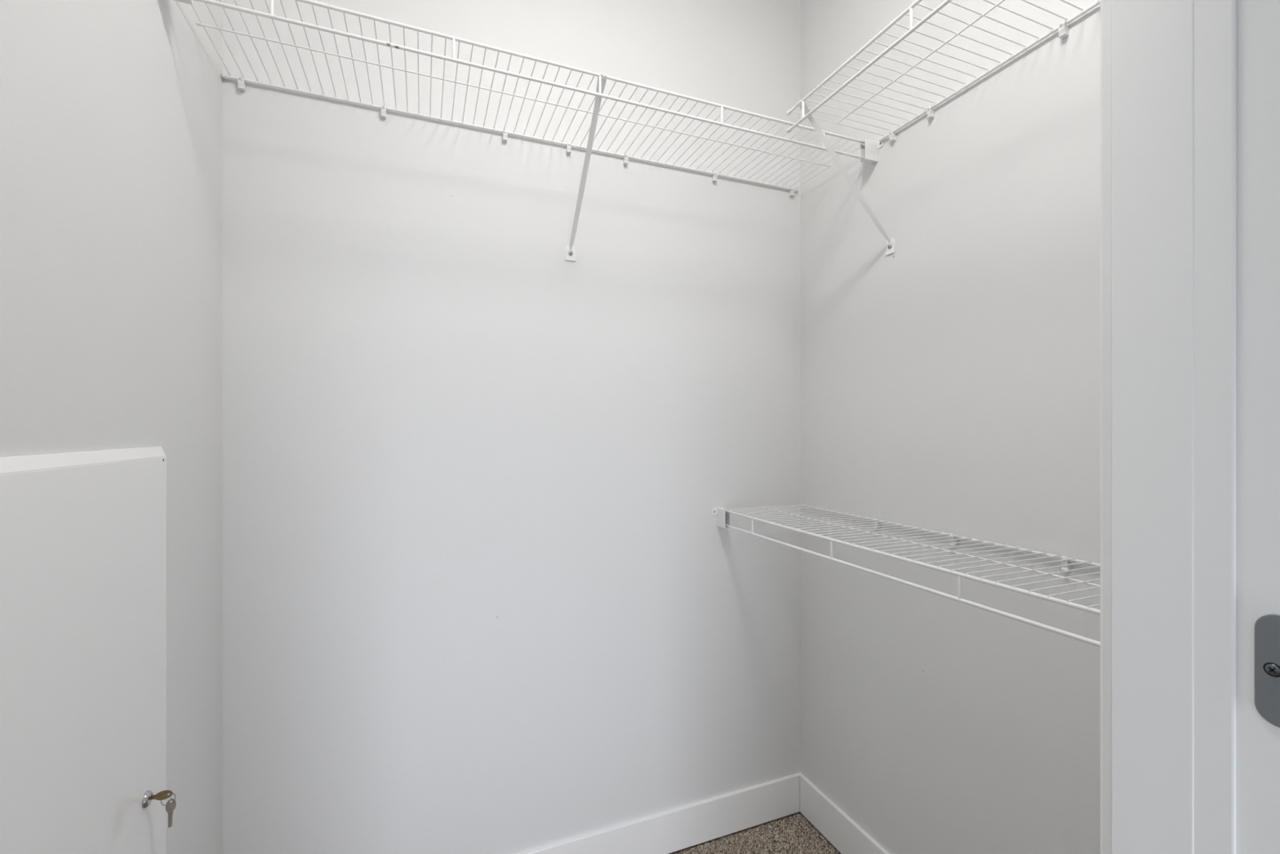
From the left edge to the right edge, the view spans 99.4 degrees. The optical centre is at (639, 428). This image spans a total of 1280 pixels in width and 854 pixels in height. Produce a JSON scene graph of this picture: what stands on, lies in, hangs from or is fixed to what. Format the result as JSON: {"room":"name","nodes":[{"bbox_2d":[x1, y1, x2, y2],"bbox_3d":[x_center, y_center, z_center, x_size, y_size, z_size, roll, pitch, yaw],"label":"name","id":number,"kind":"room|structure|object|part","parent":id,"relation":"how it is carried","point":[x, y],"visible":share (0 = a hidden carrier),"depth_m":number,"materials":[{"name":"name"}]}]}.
{"room":"walk-in closet","nodes":[
{"label":"walk-in closet","id":0,"kind":"room"},
{"bbox_2d":[0,0,222,853],"bbox_3d":[-0.740,-0.125,0.598,0.110,2.740,1.251,0,0,-22],"label":"wall","id":1,"kind":"structure","parent":0,"point":[111,111],"depth_m":0.82,"materials":[{"name":"paint"}]},
{"bbox_2d":[0,446,166,853],"bbox_3d":[-0.689,0.557,0.641,0.017,1.055,0.583,0,0,-22],"label":"access panel","id":2,"kind":"object","parent":1,"relation":"attached to","point":[83,534],"visible":1,"depth_m":0.69,"materials":[{"name":"white metal"}]},
{"bbox_2d":[149,790,173,799],"bbox_3d":[-0.754,0.574,0.846,0.040,0.010,0.010,0,0,-22],"label":"key","id":3,"kind":"object","parent":2,"relation":"attached to","point":[159,796],"visible":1,"depth_m":0.85,"materials":[{"name":"gold metal"}]},
{"bbox_2d":[160,792,176,805],"bbox_3d":[-0.740,0.581,0.851,0.018,0.018,0.003,0,0,-36],"label":"ring","id":4,"kind":"object","parent":3,"relation":"attached to","point":[168,793],"visible":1,"depth_m":0.85,"materials":[{"name":"metal"}]},
{"bbox_2d":[165,798,176,827],"bbox_3d":[-0.735,0.602,0.850,0.013,0.040,0.011,0,0,-42],"label":"key","id":5,"kind":"object","parent":4,"relation":"hanging from","point":[170,806],"visible":1,"depth_m":0.85,"materials":[{"name":"silver metal"}]},
{"bbox_2d":[173,0,192,4],"bbox_3d":[-0.779,-0.753,0.903,0.044,0.055,0.041,0,0,-22],"label":"bracket","id":6,"kind":"object","parent":1,"relation":"attached to","point":[188,2],"visible":1,"depth_m":0.92,"materials":[{"name":"white plastic"}]},
{"bbox_2d":[222,0,799,853],"bbox_3d":[-0.219,-0.125,1.540,1.779,2.740,0.110,0,0,-22],"label":"wall","id":7,"kind":"structure","parent":0,"point":[483,591],"depth_m":1.42,"materials":[{"name":"paint"}]},
{"bbox_2d":[237,75,245,91],"bbox_3d":[-0.885,-0.766,1.205,0.011,0.026,0.015,0,0,-22],"label":"clip","id":8,"kind":"object","parent":7,"relation":"attached to","point":[242,86],"visible":1,"depth_m":1.20,"materials":[{"name":"white plastic"}]},
{"bbox_2d":[381,105,386,119],"bbox_3d":[-0.620,-0.766,1.312,0.011,0.026,0.015,0,0,-22],"label":"clip","id":9,"kind":"object","parent":7,"relation":"attached to","point":[383,108],"visible":1,"depth_m":1.31,"materials":[{"name":"white plastic"}]},
{"bbox_2d":[502,129,507,142],"bbox_3d":[-0.353,-0.766,1.419,0.011,0.026,0.015,0,0,-22],"label":"clip","id":10,"kind":"object","parent":7,"relation":"attached to","point":[504,131],"visible":1,"depth_m":1.42,"materials":[{"name":"white plastic"}]},
{"bbox_2d":[191,0,865,191],"bbox_3d":[-0.139,-0.754,1.338,1.556,0.052,0.318,0,0,-22],"label":"wire shelf","id":11,"kind":"object","parent":7,"relation":"attached to","point":[270,15],"visible":0.98,"depth_m":1.22,"materials":[{"name":"white metal"}]},
{"bbox_3d":[-0.201,-0.775,1.480,1.543,0.007,0.007,0,0,-22],"label":"rail","id":12,"kind":"part","parent":11,"relation":"part of","materials":[{"name":"white plastic"}]},
{"bbox_3d":[-0.144,-0.776,1.324,1.519,0.004,0.004,0,0,-22],"label":"rail","id":13,"kind":"part","parent":11,"relation":"part of","materials":[{"name":"white plastic"}]},
{"bbox_3d":[-0.080,-0.775,1.194,1.553,0.007,0.007,0,0,-22],"label":"rail","id":14,"kind":"part","parent":11,"relation":"part of","materials":[{"name":"white plastic"}]},
{"bbox_2d":[566,142,571,154],"bbox_3d":[-0.194,-0.766,1.482,0.011,0.026,0.015,0,0,-22],"label":"clip","id":15,"kind":"object","parent":7,"relation":"attached to","point":[569,144],"visible":1,"depth_m":1.48,"materials":[{"name":"white plastic"}]},
{"bbox_2d":[565,72,607,261],"bbox_3d":[-0.133,-0.620,1.341,0.028,0.319,0.323,0,0,-21],"label":"brace","id":16,"kind":"object","parent":7,"relation":"attached to","point":[570,251],"visible":0.99,"depth_m":1.34,"materials":[{"name":"white metal"}]},
{"bbox_2d":[623,154,628,164],"bbox_3d":[-0.040,-0.766,1.544,0.011,0.026,0.015,0,0,-22],"label":"clip","id":17,"kind":"object","parent":7,"relation":"attached to","point":[626,156],"visible":1,"depth_m":1.54,"materials":[{"name":"white plastic"}]},
{"bbox_2d":[517,772,802,853],"bbox_3d":[-0.196,1.185,1.484,1.559,0.119,0.010,0,0,-22],"label":"baseboard","id":18,"kind":"structure","parent":7,"relation":"attached to","point":[674,829],"depth_m":1.62,"materials":[{"name":"paint"}]},
{"bbox_2d":[711,171,717,182],"bbox_3d":[0.228,-0.766,1.651,0.011,0.026,0.015,0,0,-22],"label":"clip","id":19,"kind":"object","parent":7,"relation":"attached to","point":[714,176],"visible":1,"depth_m":1.65,"materials":[{"name":"white plastic"}]},
{"bbox_2d":[711,507,730,528],"bbox_3d":[0.245,0.271,1.642,0.041,0.055,0.044,0,0,-22],"label":"bracket","id":20,"kind":"object","parent":7,"relation":"attached to","point":[723,517],"visible":0.98,"depth_m":1.65,"materials":[{"name":"white plastic"}]},
{"bbox_2d":[789,187,794,196],"bbox_3d":[0.493,-0.766,1.758,0.011,0.026,0.015,0,0,-22],"label":"clip","id":21,"kind":"object","parent":7,"relation":"attached to","point":[792,192],"visible":1,"depth_m":1.75,"materials":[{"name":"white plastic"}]},
{"bbox_2d":[668,811,841,853],"bbox_3d":[0.453,1.278,-0.591,4.800,0.054,4.566,0,0,-22],"label":"floor","id":22,"kind":"structure","parent":0,"point":[793,833],"depth_m":1.64,"materials":[{"name":"carpet"}]},
{"bbox_2d":[800,0,1100,853],"bbox_3d":[0.809,-0.125,1.219,0.110,2.740,1.251,0,0,-22],"label":"wall","id":23,"kind":"structure","parent":0,"point":[950,378],"depth_m":1.26,"materials":[{"name":"paint"}]},
{"bbox_2d":[800,774,889,853],"bbox_3d":[0.733,1.185,1.247,0.010,0.119,1.118,0,0,-22],"label":"baseboard","id":24,"kind":"structure","parent":23,"relation":"attached to","point":[840,829],"depth_m":1.62,"materials":[{"name":"paint"}]},
{"bbox_2d":[795,99,894,255],"bbox_3d":[0.519,-0.620,1.366,0.322,0.319,0.028,0,0,-26],"label":"brace","id":25,"kind":"object","parent":23,"relation":"attached to","point":[890,246],"visible":0.98,"depth_m":1.36,"materials":[{"name":"white metal"}]},
{"bbox_2d":[859,137,884,164],"bbox_3d":[0.627,-0.753,1.466,0.044,0.055,0.041,0,0,-22],"label":"bracket","id":26,"kind":"object","parent":23,"relation":"attached to","point":[869,149],"visible":1,"depth_m":1.47,"materials":[{"name":"white plastic"}]},
{"bbox_2d":[872,518,879,528],"bbox_3d":[0.640,0.257,1.472,0.015,0.026,0.011,0,0,-22],"label":"clip","id":27,"kind":"object","parent":23,"relation":"attached to","point":[873,518],"visible":0.66,"depth_m":1.47,"materials":[{"name":"white plastic"}]},
{"bbox_2d":[888,129,896,142],"bbox_3d":[0.661,-0.766,1.421,0.015,0.026,0.011,0,0,-22],"label":"clip","id":28,"kind":"object","parent":23,"relation":"attached to","point":[892,136],"visible":1,"depth_m":1.42,"materials":[{"name":"white plastic"}]},
{"bbox_2d":[724,503,1100,647],"bbox_3d":[0.594,0.269,1.196,0.298,0.052,1.115,0,0,-22],"label":"wire shelf","id":29,"kind":"object","parent":23,"relation":"attached to","point":[1013,588],"visible":0.71,"depth_m":1.08,"materials":[{"name":"white metal"}]},
{"bbox_3d":[0.585,0.247,1.191,0.004,0.004,1.108,0,0,-22],"label":"rail","id":30,"kind":"part","parent":29,"relation":"part of","materials":[{"name":"white plastic"}]},
{"bbox_3d":[0.729,0.248,1.250,0.007,0.007,1.110,0,0,-22],"label":"rail","id":31,"kind":"part","parent":29,"relation":"part of","materials":[{"name":"white plastic"}]},
{"bbox_2d":[926,105,934,119],"bbox_3d":[0.703,-0.766,1.315,0.015,0.026,0.011,0,0,-22],"label":"clip","id":32,"kind":"object","parent":23,"relation":"attached to","point":[931,113],"visible":1,"depth_m":1.31,"materials":[{"name":"white plastic"}]},
{"bbox_2d":[786,0,1100,142],"bbox_3d":[0.647,-0.753,1.040,0.315,0.053,0.785,0,0,-22],"label":"wire shelf","id":33,"kind":"object","parent":23,"relation":"attached to","point":[909,9],"visible":0.99,"depth_m":1.13,"materials":[{"name":"white metal"}]},
{"bbox_3d":[0.508,-0.775,0.977,0.007,0.007,0.772,0,0,-22],"label":"rail","id":34,"kind":"part","parent":33,"relation":"part of","materials":[{"name":"white plastic"}]},
{"bbox_3d":[0.508,-0.732,0.977,0.007,0.007,0.772,0,0,-22],"label":"lip rail","id":35,"kind":"part","parent":33,"relation":"part of","materials":[{"name":"white plastic"}]},
{"bbox_3d":[0.641,-0.776,1.028,0.004,0.004,0.764,0,0,-22],"label":"rail","id":36,"kind":"part","parent":33,"relation":"part of","materials":[{"name":"white plastic"}]},
{"bbox_2d":[948,533,956,545],"bbox_3d":[0.726,0.257,1.259,0.015,0.026,0.011,0,0,-22],"label":"clip","id":37,"kind":"object","parent":23,"relation":"attached to","point":[950,534],"visible":0.79,"depth_m":1.25,"materials":[{"name":"white plastic"}]},
{"bbox_2d":[1057,20,1068,39],"bbox_3d":[0.813,-0.766,1.042,0.015,0.026,0.011,0,0,-22],"label":"clip","id":38,"kind":"object","parent":23,"relation":"attached to","point":[1063,30],"visible":1,"depth_m":1.04,"materials":[{"name":"white plastic"}]},
{"bbox_2d":[1060,555,1071,570],"bbox_3d":[0.814,0.257,1.038,0.015,0.026,0.011,0,0,-22],"label":"clip","id":39,"kind":"object","parent":23,"relation":"attached to","point":[1066,562],"visible":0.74,"depth_m":1.03,"materials":[{"name":"white plastic"}]},
{"bbox_3d":[0.087,-0.125,0.321,4.800,2.740,0.121,0,0,-22],"label":"wall","id":40,"kind":"structure","parent":0,"visible":0},
{"bbox_2d":[1100,0,1279,853],"bbox_3d":[0.115,0.183,0.328,0.948,2.123,0.154,0,0,-22],"label":"door frame","id":41,"kind":"structure","parent":40,"relation":"in","point":[1190,89],"depth_m":0.48,"materials":[{"name":"paint"}]},
{"bbox_3d":[0.499,0.183,0.558,0.064,2.123,0.013,0,0,-22],"label":"casing","id":42,"kind":"part","parent":41,"relation":"part of","materials":[{"name":"paint"}]},
{"bbox_3d":[0.514,0.195,0.428,0.012,0.090,0.043,0,0,-22],"label":"hinge","id":43,"kind":"part","parent":41,"relation":"part of","materials":[{"name":"grey metal"}]}
]}

